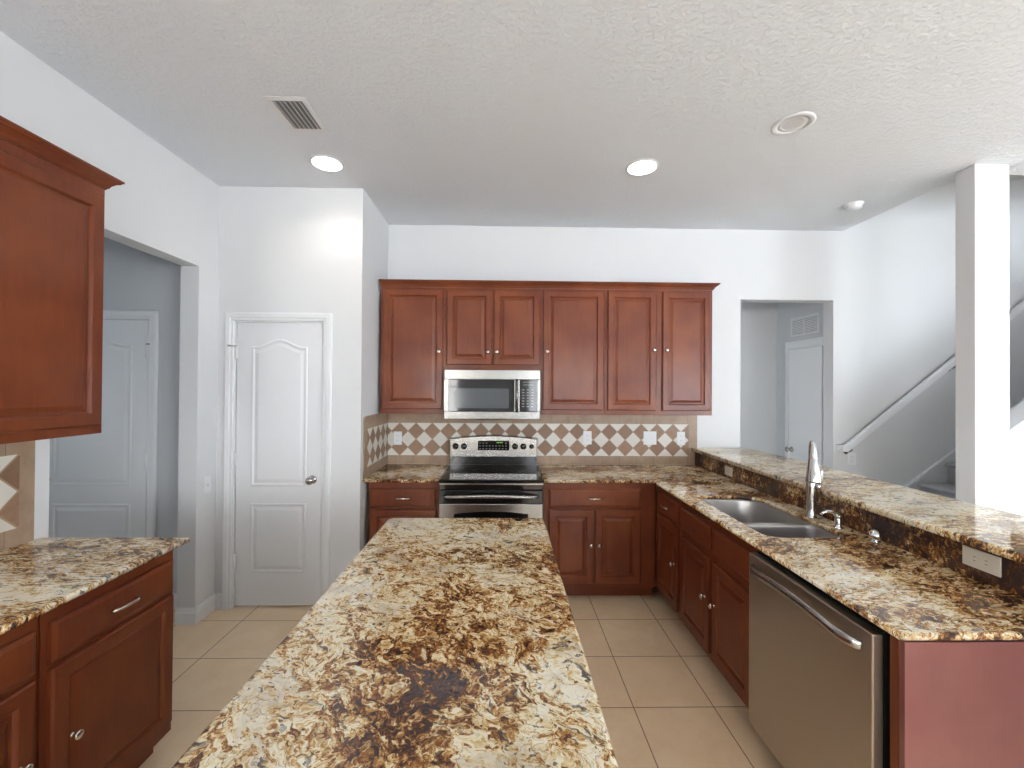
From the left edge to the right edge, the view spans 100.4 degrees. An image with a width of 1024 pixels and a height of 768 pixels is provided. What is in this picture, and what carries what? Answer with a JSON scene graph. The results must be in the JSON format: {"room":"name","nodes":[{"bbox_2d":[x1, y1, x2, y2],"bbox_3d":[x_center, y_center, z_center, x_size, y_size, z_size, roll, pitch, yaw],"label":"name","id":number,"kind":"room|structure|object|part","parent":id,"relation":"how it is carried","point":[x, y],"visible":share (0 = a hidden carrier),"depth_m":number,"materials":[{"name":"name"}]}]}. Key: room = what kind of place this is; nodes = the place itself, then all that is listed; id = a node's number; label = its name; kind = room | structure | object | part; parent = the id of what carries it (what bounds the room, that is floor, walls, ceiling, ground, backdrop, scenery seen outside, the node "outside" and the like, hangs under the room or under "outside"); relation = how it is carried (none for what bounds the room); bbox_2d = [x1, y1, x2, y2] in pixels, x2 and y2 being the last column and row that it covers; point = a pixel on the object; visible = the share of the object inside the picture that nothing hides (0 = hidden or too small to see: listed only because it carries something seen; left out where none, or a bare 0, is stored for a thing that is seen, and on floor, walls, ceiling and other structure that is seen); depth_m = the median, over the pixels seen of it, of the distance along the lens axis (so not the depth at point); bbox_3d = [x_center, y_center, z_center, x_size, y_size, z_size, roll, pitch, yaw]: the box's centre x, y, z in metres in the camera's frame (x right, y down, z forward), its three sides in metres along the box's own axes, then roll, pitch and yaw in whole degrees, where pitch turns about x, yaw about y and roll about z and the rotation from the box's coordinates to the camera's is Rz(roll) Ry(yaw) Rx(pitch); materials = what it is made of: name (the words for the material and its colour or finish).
{"room":"kitchen","nodes":[
{"label":"kitchen","id":0,"kind":"room"},
{"bbox_2d":[0,31,219,607],"bbox_3d":[-2.112,0.067,-0.201,0.120,3.027,6.520,0,0,-1],"label":"wall","id":1,"kind":"structure","parent":0,"point":[165,208],"depth_m":2.63,"materials":[{"name":"white paint"}]},
{"bbox_2d":[0,441,34,550],"bbox_3d":[-2.078,0.441,1.310,0.010,0.470,1.105,0,0,-1],"label":"tile backsplash","id":2,"kind":"structure","parent":1,"relation":"attached to","point":[17,460],"depth_m":1.79,"materials":[{"name":"beige tile"}]},
{"bbox_2d":[0,138,104,443],"bbox_3d":[-1.888,-0.316,1.553,0.381,1.044,0.550,0,0,-1],"label":"upper cabinet","id":3,"kind":"object","parent":1,"relation":"attached to","point":[52,218],"visible":1,"depth_m":1.59,"materials":[{"name":"brown wood"}]},
{"bbox_2d":[0,115,124,189],"bbox_3d":[-1.875,-0.865,1.579,0.349,0.053,0.596,0,0,-1],"label":"crown molding","id":4,"kind":"structure","parent":3,"relation":"on","point":[10,132],"depth_m":1.60,"materials":[{"name":"brown wood"}]},
{"bbox_2d":[175,594,215,624],"bbox_3d":[-2.175,1.549,2.942,0.134,0.108,0.211,0,0,-1],"label":"baseboard","id":5,"kind":"structure","parent":1,"relation":"attached to","point":[183,616],"depth_m":2.85,"materials":[{"name":"white wood"}]},
{"bbox_2d":[204,475,210,493],"bbox_3d":[-2.109,0.698,2.961,0.014,0.115,0.070,0,0,-1],"label":"light switch","id":6,"kind":"object","parent":1,"relation":"attached to","point":[207,480],"visible":1,"depth_m":2.96,"materials":[{"name":"white plastic"}]},
{"bbox_2d":[103,237,180,592],"bbox_3d":[-3.619,0.069,1.581,2.825,3.027,3.100,0,0,-1],"label":"wall","id":7,"kind":"structure","parent":0,"point":[134,279],"depth_m":3.05,"materials":[{"name":"grey paint"}]},
{"bbox_2d":[48,320,149,537],"bbox_3d":[-2.960,0.564,3.014,0.804,2.040,0.100,0,0,-1],"label":"door","id":8,"kind":"structure","parent":7,"relation":"in","point":[98,481],"depth_m":3.03,"materials":[{"name":"white wood"}]},
{"bbox_2d":[103,310,158,537],"bbox_3d":[-2.982,0.536,3.030,0.892,2.124,0.019,0,0,-1],"label":"trim","id":9,"kind":"structure","parent":7,"relation":"attached to","point":[152,316],"depth_m":3.04,"materials":[{"name":"white wood"}]},
{"bbox_2d":[173,593,176,609],"bbox_3d":[-3.606,1.539,3.014,2.725,0.108,0.014,0,0,-1],"label":"baseboard","id":10,"kind":"structure","parent":7,"relation":"attached to","point":[174,594],"depth_m":3.03,"materials":[{"name":"white wood"}]},
{"bbox_2d":[215,186,388,607],"bbox_3d":[-1.668,0.096,3.413,1.145,3.027,0.689,0,0,-1],"label":"wall","id":11,"kind":"structure","parent":0,"point":[282,249],"depth_m":3.08,"materials":[{"name":"white paint"}]},
{"bbox_2d":[215,593,221,609],"bbox_3d":[-1.604,1.554,3.052,1.010,0.108,0.014,0,0,-1],"label":"baseboard","id":12,"kind":"structure","parent":11,"relation":"attached to","point":[218,602],"depth_m":3.04,"materials":[{"name":"white wood"}]},
{"bbox_2d":[227,322,322,605],"bbox_3d":[-1.703,0.575,3.061,0.654,2.036,0.100,0,0,-1],"label":"door","id":13,"kind":"structure","parent":11,"relation":"in","point":[278,455],"depth_m":3.07,"materials":[{"name":"white wood"}]},
{"bbox_3d":[-1.439,0.690,3.048,0.062,0.062,0.065,0,0,-1],"label":"knob","id":14,"kind":"part","parent":13,"relation":"part of","materials":[{"name":"silver metal"}]},
{"bbox_2d":[222,312,332,609],"bbox_3d":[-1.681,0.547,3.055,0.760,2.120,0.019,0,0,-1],"label":"trim","id":15,"kind":"structure","parent":11,"relation":"attached to","point":[230,317],"depth_m":3.05,"materials":[{"name":"white wood"}]},
{"bbox_2d":[363,413,387,478],"bbox_3d":[-1.093,0.470,3.446,0.010,0.457,0.638,0,0,-1],"label":"tile backsplash","id":16,"kind":"structure","parent":11,"relation":"attached to","point":[375,427],"depth_m":3.38,"materials":[{"name":"beige tile"}]},
{"bbox_2d":[139,586,782,767],"bbox_3d":[1.172,1.665,1.401,12.420,0.100,9.620,0,0,-1],"label":"floor","id":17,"kind":"structure","parent":0,"point":[664,702],"depth_m":2.31,"materials":[{"name":"tile"}]},
{"bbox_2d":[0,616,38,767],"bbox_3d":[-1.744,1.151,1.047,0.670,0.882,0.534,0,0,-1],"label":"base cabinet","id":18,"kind":"object","parent":17,"relation":"on","point":[19,645],"visible":0.92,"depth_m":1.25,"materials":[{"name":"brown wood"}]},
{"bbox_3d":[-1.454,1.172,1.050,0.020,0.543,0.496,0,0,-1],"label":"door","id":19,"kind":"part","parent":18,"relation":"part of","materials":[{"name":"brown wood"}]},
{"bbox_3d":[-1.451,0.816,1.053,0.020,0.129,0.496,0,0,-1],"label":"drawer","id":20,"kind":"part","parent":18,"relation":"part of","materials":[{"name":"brown wood"}]},
{"bbox_3d":[-1.432,1.136,1.255,0.030,0.031,0.031,0,0,-1],"label":"knob","id":21,"kind":"part","parent":18,"relation":"part of","materials":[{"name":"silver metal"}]},
{"bbox_2d":[36,550,172,767],"bbox_3d":[-1.755,1.155,1.584,0.670,0.882,0.533,0,0,-1],"label":"base cabinet","id":22,"kind":"object","parent":17,"relation":"on","point":[105,654],"visible":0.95,"depth_m":1.54,"materials":[{"name":"brown wood"}]},
{"bbox_3d":[-1.435,1.157,1.408,0.030,0.031,0.031,0,0,-1],"label":"knob","id":23,"kind":"part","parent":22,"relation":"part of","materials":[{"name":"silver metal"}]},
{"bbox_2d":[0,538,189,634],"bbox_3d":[-1.757,0.691,1.335,0.653,0.023,1.145,0,0,-1],"label":"countertop","id":24,"kind":"structure","parent":22,"relation":"on","point":[38,576],"depth_m":1.59,"materials":[{"name":"stone"}]},
{"bbox_3d":[-1.461,0.820,1.595,0.020,0.129,0.496,0,0,-1],"label":"drawer","id":25,"kind":"part","parent":22,"relation":"part of","materials":[{"name":"brown wood"}]},
{"bbox_3d":[-1.435,0.823,1.595,0.034,0.018,0.118,0,0,-1],"label":"handle","id":26,"kind":"part","parent":22,"relation":"part of","materials":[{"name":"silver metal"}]},
{"bbox_2d":[368,482,439,541],"bbox_3d":[-0.808,1.175,3.439,0.528,0.882,0.631,0,0,-1],"label":"base cabinet","id":27,"kind":"object","parent":17,"relation":"on","point":[387,500],"visible":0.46,"depth_m":3.16,"materials":[{"name":"brown wood"}]},
{"bbox_3d":[-0.806,0.845,3.143,0.118,0.018,0.034,0,0,-1],"label":"handle","id":28,"kind":"part","parent":27,"relation":"part of","materials":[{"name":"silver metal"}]},
{"bbox_3d":[-0.806,0.843,3.169,0.490,0.135,0.020,0,0,-1],"label":"drawer","id":29,"kind":"part","parent":27,"relation":"part of","materials":[{"name":"brown wood"}]},
{"bbox_3d":[-0.809,1.205,3.167,0.490,0.548,0.020,0,0,-1],"label":"door","id":30,"kind":"part","parent":27,"relation":"part of","materials":[{"name":"brown wood"}]},
{"bbox_2d":[362,464,449,482],"bbox_3d":[-0.822,0.713,3.445,0.555,0.023,0.645,0,0,-1],"label":"countertop","id":31,"kind":"structure","parent":27,"relation":"on","point":[400,473],"depth_m":3.34,"materials":[{"name":"stone"}]},
{"bbox_2d":[439,434,543,518],"bbox_3d":[-0.158,1.031,3.404,0.766,1.178,0.724,0,0,-1],"label":"electric range","id":32,"kind":"object","parent":17,"relation":"on","point":[487,475],"visible":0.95,"depth_m":3.12,"materials":[{"name":"silver metal"}]},
{"bbox_3d":[-0.486,0.537,3.666,0.053,0.053,0.033,0,0,-1],"label":"control knob","id":33,"kind":"part","parent":32,"relation":"part of","materials":[{"name":"black plastic"}]},
{"bbox_3d":[-0.151,0.824,3.126,0.754,0.098,0.042,0,0,-1],"label":"oven door","id":34,"kind":"part","parent":32,"relation":"part of","materials":[{"name":"silver metal"}]},
{"bbox_3d":[-0.150,0.810,3.075,0.700,0.036,0.062,0,0,-1],"label":"handle","id":35,"kind":"part","parent":32,"relation":"part of","materials":[{"name":"silver metal"}]},
{"bbox_2d":[439,465,543,484],"bbox_3d":[-0.156,0.717,3.408,0.766,0.037,0.609,0,0,-1],"label":"cooktop","id":36,"kind":"object","parent":32,"relation":"in","point":[454,474],"depth_m":3.26,"materials":[{"name":"black glass"}]},
{"bbox_3d":[-0.160,0.540,3.691,0.746,0.173,0.002,0,0,-1],"label":"control panel","id":37,"kind":"part","parent":32,"relation":"part of","materials":[{"name":"silver metal"}]},
{"bbox_3d":[0.027,0.540,3.676,0.053,0.053,0.033,0,0,-1],"label":"control knob","id":38,"kind":"part","parent":32,"relation":"part of","materials":[{"name":"black plastic"}]},
{"bbox_3d":[0.099,0.541,3.678,0.053,0.053,0.033,0,0,-1],"label":"control knob","id":39,"kind":"part","parent":32,"relation":"part of","materials":[{"name":"black plastic"}]},
{"bbox_2d":[543,483,655,595],"bbox_3d":[0.653,1.185,3.466,0.852,0.882,0.631,0,0,-1],"label":"base cabinet","id":40,"kind":"object","parent":17,"relation":"on","point":[602,536],"visible":0.9,"depth_m":3.19,"materials":[{"name":"brown wood"}]},
{"bbox_3d":[0.442,1.214,3.190,0.337,0.548,0.020,0,0,-1],"label":"door","id":41,"kind":"part","parent":40,"relation":"part of","materials":[{"name":"brown wood"}]},
{"bbox_3d":[0.621,0.853,3.196,0.691,0.135,0.020,0,0,-1],"label":"drawer","id":42,"kind":"part","parent":40,"relation":"part of","materials":[{"name":"brown wood"}]},
{"bbox_3d":[0.622,0.855,3.170,0.118,0.018,0.034,0,0,-1],"label":"handle","id":43,"kind":"part","parent":40,"relation":"part of","materials":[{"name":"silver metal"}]},
{"bbox_3d":[0.793,1.216,3.197,0.342,0.548,0.020,0,0,-1],"label":"door","id":44,"kind":"part","parent":40,"relation":"part of","materials":[{"name":"brown wood"}]},
{"bbox_2d":[656,486,691,633],"bbox_3d":[1.356,1.186,2.975,0.639,0.882,0.440,0,0,-1],"label":"base cabinet","id":45,"kind":"object","parent":17,"relation":"on","point":[669,514],"visible":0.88,"depth_m":2.91,"materials":[{"name":"brown wood"}]},
{"bbox_3d":[1.080,1.216,2.973,0.020,0.548,0.366,0,0,-1],"label":"door","id":46,"kind":"part","parent":45,"relation":"part of","materials":[{"name":"brown wood"}]},
{"bbox_3d":[1.083,0.855,2.976,0.020,0.135,0.366,0,0,-1],"label":"drawer","id":47,"kind":"part","parent":45,"relation":"part of","materials":[{"name":"brown wood"}]},
{"bbox_2d":[681,502,760,708],"bbox_3d":[1.370,1.182,2.344,0.635,0.882,0.814,0,0,-1],"label":"base cabinet","id":48,"kind":"object","parent":17,"relation":"on","point":[714,560],"visible":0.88,"depth_m":2.27,"materials":[{"name":"brown wood"}]},
{"bbox_3d":[1.091,0.852,2.542,0.020,0.135,0.370,0,0,-1],"label":"false drawer","id":49,"kind":"part","parent":48,"relation":"part of","materials":[{"name":"brown wood"}]},
{"bbox_3d":[1.089,1.228,2.539,0.020,0.518,0.370,0,0,-1],"label":"door","id":50,"kind":"part","parent":48,"relation":"part of","materials":[{"name":"brown wood"}]},
{"bbox_3d":[1.115,0.852,2.341,0.020,0.226,0.814,0,0,-1],"label":"frame","id":51,"kind":"part","parent":48,"relation":"part of","materials":[{"name":"brown wood"}]},
{"bbox_3d":[1.096,1.226,2.135,0.020,0.518,0.370,0,0,-1],"label":"door","id":52,"kind":"part","parent":48,"relation":"part of","materials":[{"name":"brown wood"}]},
{"bbox_3d":[1.099,0.849,2.138,0.020,0.135,0.370,0,0,-1],"label":"false drawer","id":53,"kind":"part","parent":48,"relation":"part of","materials":[{"name":"brown wood"}]},
{"bbox_2d":[537,464,1023,640],"bbox_3d":[0.962,0.719,2.496,1.425,0.023,2.609,0,0,-1],"label":"countertop","id":54,"kind":"structure","parent":48,"relation":"on","point":[907,595],"depth_m":1.62,"materials":[{"name":"stone"}]},
{"bbox_2d":[701,499,838,537],"bbox_3d":[1.366,0.829,2.341,0.420,0.206,0.782,0,0,-1],"label":"sink","id":55,"kind":"object","parent":54,"relation":"in","point":[765,519],"visible":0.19,"depth_m":2.49,"materials":[{"name":"silver metal"}]},
{"bbox_3d":[1.363,0.833,2.478,0.420,0.199,0.506,0,0,-1],"label":"bowl","id":56,"kind":"part","parent":55,"relation":"part of","materials":[{"name":"silver metal"}]},
{"bbox_3d":[1.371,0.816,2.088,0.420,0.169,0.276,0,0,-1],"label":"bowl","id":57,"kind":"part","parent":55,"relation":"part of","materials":[{"name":"silver metal"}]},
{"bbox_2d":[805,440,822,518],"bbox_3d":[1.578,0.503,2.230,0.081,0.412,0.153,0,0,32],"label":"faucet","id":58,"kind":"object","parent":54,"relation":"on","point":[814,474],"visible":1,"depth_m":2.23,"materials":[{"name":"silver metal"}]},
{"bbox_3d":[1.596,0.595,2.276,0.054,0.230,0.054,0,0,-1],"label":"post","id":59,"kind":"part","parent":58,"relation":"part of","materials":[{"name":"silver metal"}]},
{"bbox_3d":[1.615,0.497,2.254,0.036,0.122,0.036,0,0,-1],"label":"lever","id":60,"kind":"part","parent":58,"relation":"part of","materials":[{"name":"silver metal"}]},
{"bbox_2d":[820,510,843,528],"bbox_3d":[1.575,0.665,2.100,0.104,0.087,0.042,0,0,-1],"label":"soap dispenser","id":61,"kind":"object","parent":54,"relation":"on","point":[838,522],"visible":1,"depth_m":2.10,"materials":[{"name":"silver metal"}]},
{"bbox_3d":[1.567,0.637,2.105,0.089,0.033,0.018,0,0,5],"label":"spout","id":62,"kind":"part","parent":61,"relation":"part of","materials":[{"name":"silver metal"}]},
{"bbox_2d":[695,452,1023,598],"bbox_3d":[1.669,0.652,2.507,0.028,0.119,2.615,0,0,-1],"label":"granite riser","id":63,"kind":"object","parent":54,"relation":"on","point":[946,552],"visible":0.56,"depth_m":1.88,"materials":[{"name":"brown stone"}]},
{"bbox_2d":[725,466,732,476],"bbox_3d":[1.637,0.659,3.227,0.008,0.066,0.105,0,0,-1],"label":"outlet","id":64,"kind":"object","parent":63,"relation":"attached to","point":[728,470],"visible":1,"depth_m":3.21,"materials":[{"name":"beige plastic"}]},
{"bbox_2d":[962,545,1001,577],"bbox_3d":[1.670,0.629,1.520,0.008,0.068,0.122,0,0,-1],"label":"outlet","id":65,"kind":"object","parent":63,"relation":"attached to","point":[975,558],"visible":1,"depth_m":1.51,"materials":[{"name":"beige plastic"}]},
{"bbox_2d":[970,554,978,562],"bbox_3d":[1.666,0.629,1.538,0.001,0.027,0.028,0,0,-1],"label":"receptacle","id":66,"kind":"object","parent":65,"relation":"attached to","point":[974,558],"depth_m":1.54,"materials":[{"name":"grey plastic"}]},
{"bbox_2d":[982,558,990,567],"bbox_3d":[1.667,0.629,1.500,0.001,0.027,0.028,0,0,-1],"label":"receptacle","id":67,"kind":"object","parent":65,"relation":"attached to","point":[986,562],"depth_m":1.50,"materials":[{"name":"grey plastic"}]},
{"bbox_2d":[868,529,882,542],"bbox_3d":[1.628,0.678,1.911,0.048,0.058,0.067,0,-1,36],"label":"air gap","id":68,"kind":"object","parent":54,"relation":"on","point":[876,536],"visible":1,"depth_m":1.90,"materials":[{"name":"silver metal"}]},
{"bbox_2d":[749,552,889,767],"bbox_3d":[1.343,1.183,1.594,0.653,0.868,0.641,0,0,-1],"label":"dishwasher","id":69,"kind":"object","parent":17,"relation":"on","point":[819,670],"visible":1,"depth_m":1.51,"materials":[{"name":"silver metal"}]},
{"bbox_3d":[1.045,0.795,1.589,0.051,0.054,0.581,0,0,-1],"label":"handle","id":70,"kind":"part","parent":69,"relation":"part of","materials":[{"name":"silver metal"}]},
{"bbox_2d":[917,463,955,498],"bbox_3d":[4.526,0.455,3.344,3.268,2.394,0.993,0,0,-1],"label":"staircase","id":71,"kind":"structure","parent":17,"relation":"on","point":[948,489],"depth_m":3.74,"materials":[{"name":"grey carpet"}]},
{"bbox_2d":[890,634,1023,767],"bbox_3d":[1.404,1.174,1.231,0.598,0.882,0.045,0,0,-1],"label":"end panel","id":72,"kind":"object","parent":17,"relation":"on","point":[954,703],"visible":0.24,"depth_m":1.21,"materials":[{"name":"brown wood"}]},
{"bbox_3d":[-0.198,1.162,1.241,0.777,0.884,1.865,0,0,-1],"label":"kitchen island","id":73,"kind":"object","parent":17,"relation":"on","visible":0},
{"bbox_2d":[172,518,618,767],"bbox_3d":[-0.218,0.704,1.236,0.808,0.029,1.990,0,0,-1],"label":"island countertop","id":74,"kind":"structure","parent":73,"relation":"on","point":[443,642],"depth_m":1.03,"materials":[{"name":"stone"}]},
{"bbox_2d":[0,0,1023,230],"bbox_3d":[2.628,-1.485,0.305,9.595,0.150,7.329,0,0,-1],"label":"ceiling","id":75,"kind":"structure","parent":0,"point":[520,113],"depth_m":2.08,"materials":[{"name":"white paint"}]},
{"bbox_2d":[263,96,328,132],"bbox_3d":[-1.131,-1.415,2.257,0.208,0.014,0.296,0,0,-1],"label":"ceiling vent","id":76,"kind":"object","parent":75,"relation":"in","point":[299,112],"visible":1,"depth_m":2.24,"materials":[{"name":"white metal"}]},
{"bbox_2d":[309,154,343,171],"bbox_3d":[-1.188,-1.412,2.740,0.206,0.014,0.206,0,0,-1],"label":"recessed light","id":77,"kind":"object","parent":75,"relation":"in","point":[324,162],"visible":1,"depth_m":2.72,"materials":[{"name":"white glass"}]},
{"bbox_2d":[626,159,658,174],"bbox_3d":[0.842,-1.397,2.763,0.206,0.014,0.206,0,0,-1],"label":"recessed light","id":78,"kind":"object","parent":75,"relation":"in","point":[641,166],"visible":1,"depth_m":2.74,"materials":[{"name":"white glass"}]},
{"bbox_2d":[771,111,815,135],"bbox_3d":[1.515,-1.399,2.301,0.206,0.007,0.206,0,0,-1],"label":"recessed light","id":79,"kind":"object","parent":75,"relation":"in","point":[793,123],"visible":1,"depth_m":2.30,"materials":[{"name":"white"}]},
{"bbox_2d":[844,201,863,210],"bbox_3d":[2.638,-1.367,3.292,0.124,0.041,0.124,0,0,-1],"label":"smoke detector","id":80,"kind":"object","parent":75,"relation":"attached to","point":[855,205],"visible":1,"depth_m":3.26,"materials":[{"name":"white plastic"}]},
{"bbox_2d":[388,175,1023,560],"bbox_3d":[2.565,-1.061,3.451,9.595,5.400,1.030,0,0,-1],"label":"wall","id":81,"kind":"structure","parent":0,"point":[885,283],"depth_m":3.85,"materials":[{"name":"white paint"}]},
{"bbox_2d":[380,287,446,413],"bbox_3d":[-0.803,-0.272,3.590,0.528,1.027,0.348,0,0,-1],"label":"upper cabinet","id":82,"kind":"object","parent":81,"relation":"attached to","point":[413,319],"visible":0.94,"depth_m":3.45,"materials":[{"name":"brown wood"}]},
{"bbox_2d":[446,288,540,369],"bbox_3d":[-0.151,-0.447,3.604,0.770,0.667,0.348,0,0,-1],"label":"upper cabinet","id":83,"kind":"object","parent":81,"relation":"attached to","point":[487,328],"visible":0.94,"depth_m":3.46,"materials":[{"name":"brown wood"}]},
{"bbox_3d":[-0.345,-0.461,3.466,0.366,0.610,0.020,0,0,-1],"label":"door","id":84,"kind":"part","parent":83,"relation":"part of","materials":[{"name":"brown wood"}]},
{"bbox_2d":[444,369,539,419],"bbox_3d":[-0.160,0.089,3.550,0.760,0.400,0.442,0,0,-1],"label":"microwave","id":85,"kind":"object","parent":83,"relation":"attached to","point":[468,394],"visible":1,"depth_m":3.38,"materials":[{"name":"silver metal"}]},
{"bbox_3d":[0.039,0.092,3.358,0.022,0.268,0.051,0,0,-1],"label":"handle","id":86,"kind":"part","parent":85,"relation":"part of","materials":[{"name":"silver metal"}]},
{"bbox_3d":[0.131,0.093,3.393,0.139,0.252,0.016,0,0,-1],"label":"control panel","id":87,"kind":"part","parent":85,"relation":"part of","materials":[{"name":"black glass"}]},
{"bbox_3d":[0.040,-0.458,3.474,0.376,0.610,0.020,0,0,-1],"label":"door","id":88,"kind":"part","parent":83,"relation":"part of","materials":[{"name":"brown wood"}]},
{"bbox_2d":[387,414,696,464],"bbox_3d":[0.279,0.482,3.786,2.746,0.457,0.010,0,0,-1],"label":"tile backsplash","id":89,"kind":"structure","parent":81,"relation":"attached to","point":[616,439],"depth_m":3.79,"materials":[{"name":"beige tile"}]},
{"bbox_2d":[394,431,401,444],"bbox_3d":[-1.004,0.476,3.753,0.072,0.118,0.008,0,0,-1],"label":"outlet","id":90,"kind":"object","parent":89,"relation":"attached to","point":[397,434],"visible":1,"depth_m":3.75,"materials":[{"name":"white plastic"}]},
{"bbox_2d":[583,431,591,443],"bbox_3d":[0.669,0.476,3.785,0.074,0.118,0.008,0,0,-1],"label":"outlet","id":91,"kind":"object","parent":89,"relation":"attached to","point":[587,435],"visible":1,"depth_m":3.78,"materials":[{"name":"white plastic"}]},
{"bbox_2d":[643,431,655,444],"bbox_3d":[1.227,0.480,3.792,0.116,0.118,0.014,0,0,-1],"label":"light switch","id":92,"kind":"object","parent":89,"relation":"attached to","point":[649,437],"visible":1,"depth_m":3.79,"materials":[{"name":"white plastic"}]},
{"bbox_2d":[677,432,684,444],"bbox_3d":[1.505,0.484,3.800,0.072,0.118,0.008,0,0,-1],"label":"outlet","id":93,"kind":"object","parent":89,"relation":"attached to","point":[680,435],"visible":1,"depth_m":3.80,"materials":[{"name":"white plastic"}]},
{"bbox_2d":[540,289,604,414],"bbox_3d":[0.497,-0.262,3.615,0.524,1.027,0.348,0,0,-1],"label":"upper cabinet","id":94,"kind":"object","parent":81,"relation":"attached to","point":[572,372],"visible":0.96,"depth_m":3.47,"materials":[{"name":"brown wood"}]},
{"bbox_2d":[604,290,711,414],"bbox_3d":[1.203,-0.257,3.628,0.885,1.027,0.348,0,0,-1],"label":"upper cabinet","id":95,"kind":"object","parent":81,"relation":"attached to","point":[658,343],"visible":0.98,"depth_m":3.49,"materials":[{"name":"brown wood"}]},
{"bbox_2d":[379,279,720,290],"bbox_3d":[0.313,-0.804,3.609,2.763,0.053,0.324,0,0,-1],"label":"crown molding","id":96,"kind":"structure","parent":95,"relation":"attached to","point":[383,282],"depth_m":3.47,"materials":[{"name":"brown wood"}]},
{"bbox_3d":[0.981,-0.270,3.490,0.400,0.973,0.020,0,0,-1],"label":"door","id":97,"kind":"part","parent":95,"relation":"part of","materials":[{"name":"brown wood"}]},
{"bbox_3d":[1.430,-0.267,3.499,0.398,0.973,0.020,0,0,-1],"label":"door","id":98,"kind":"part","parent":95,"relation":"part of","materials":[{"name":"brown wood"}]},
{"bbox_2d":[848,452,855,464],"bbox_3d":[3.058,0.673,3.838,0.075,0.115,0.008,0,0,-1],"label":"outlet","id":99,"kind":"object","parent":81,"relation":"attached to","point":[852,455],"visible":1,"depth_m":3.84,"materials":[{"name":"white plastic"}]},
{"bbox_2d":[835,300,1023,453],"bbox_3d":[4.375,-0.554,3.833,2.915,2.390,0.086,0,0,-1],"label":"handrail","id":100,"kind":"object","parent":81,"relation":"attached to","point":[847,448],"visible":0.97,"depth_m":3.77,"materials":[{"name":"white wood"}]},
{"bbox_2d":[904,397,1023,490],"bbox_3d":[4.721,0.206,3.863,3.610,2.903,0.030,0,0,-1],"label":"trim","id":101,"kind":"structure","parent":81,"relation":"attached to","point":[937,472],"depth_m":3.84,"materials":[{"name":"white"}]},
{"bbox_2d":[740,302,822,456],"bbox_3d":[1.876,0.266,4.367,2.320,2.750,0.846,0,0,-1],"label":"wall","id":102,"kind":"structure","parent":0,"point":[765,327],"depth_m":4.69,"materials":[{"name":"grey paint"}]},
{"bbox_2d":[787,350,788,457],"bbox_3d":[2.893,0.646,4.455,0.038,2.006,0.010,0,0,-1],"label":"trim","id":103,"kind":"structure","parent":102,"relation":"attached to","point":[787,350],"depth_m":4.45,"materials":[{"name":"white wood"}]},
{"bbox_2d":[785,346,822,465],"bbox_3d":[2.874,0.642,4.216,0.095,1.990,0.460,0,0,-1],"label":"door","id":104,"kind":"structure","parent":102,"relation":"in","point":[805,364],"depth_m":4.20,"materials":[{"name":"white wood"}]},
{"bbox_3d":[2.853,0.673,4.400,0.060,0.056,0.056,0,0,-1],"label":"knob","id":105,"kind":"part","parent":104,"relation":"part of","materials":[{"name":"silver metal"}]},
{"bbox_2d":[785,337,822,456],"bbox_3d":[2.907,0.602,4.212,0.019,2.090,0.650,0,0,-1],"label":"trim","id":106,"kind":"structure","parent":102,"relation":"attached to","point":[813,342],"depth_m":4.42,"materials":[{"name":"white wood"}]},
{"bbox_2d":[791,312,818,336],"bbox_3d":[2.921,-0.587,4.266,0.006,0.190,0.400,0,0,-1],"label":"air vent","id":107,"kind":"object","parent":102,"relation":"in","point":[807,324],"visible":1,"depth_m":4.25,"materials":[{"name":"white metal"}]},
{"bbox_2d":[955,164,1009,512],"bbox_3d":[3.021,0.124,2.743,0.224,3.027,0.119,0,0,-1],"label":"wall column","id":108,"kind":"structure","parent":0,"point":[981,190],"depth_m":2.69,"materials":[{"name":"white paint"}]},
{"bbox_2d":[1010,425,1023,515],"bbox_3d":[4.840,0.137,2.781,3.415,3.027,0.100,0,0,-1],"label":"wall","id":109,"kind":"structure","parent":0,"point":[1017,437],"depth_m":2.70,"materials":[{"name":"white paint"}]},
{"bbox_2d":[1008,400,1023,434],"bbox_3d":[4.238,-0.466,2.774,2.227,1.584,0.144,0,0,-1],"label":"trim","id":110,"kind":"structure","parent":109,"relation":"attached to","point":[1017,412],"depth_m":2.73,"materials":[{"name":"white wood"}]},
{"bbox_3d":[1.750,1.107,2.095,0.125,1.034,3.439,0,0,-1],"label":"wall","id":111,"kind":"structure","parent":0,"visible":0},
{"bbox_2d":[692,448,1023,563],"bbox_3d":[1.898,0.574,2.106,0.527,0.032,3.427,0,0,-1],"label":"bar","id":112,"kind":"object","parent":111,"relation":"on","point":[994,531],"visible":0.98,"depth_m":1.98,"materials":[{"name":"stone"}]}
]}

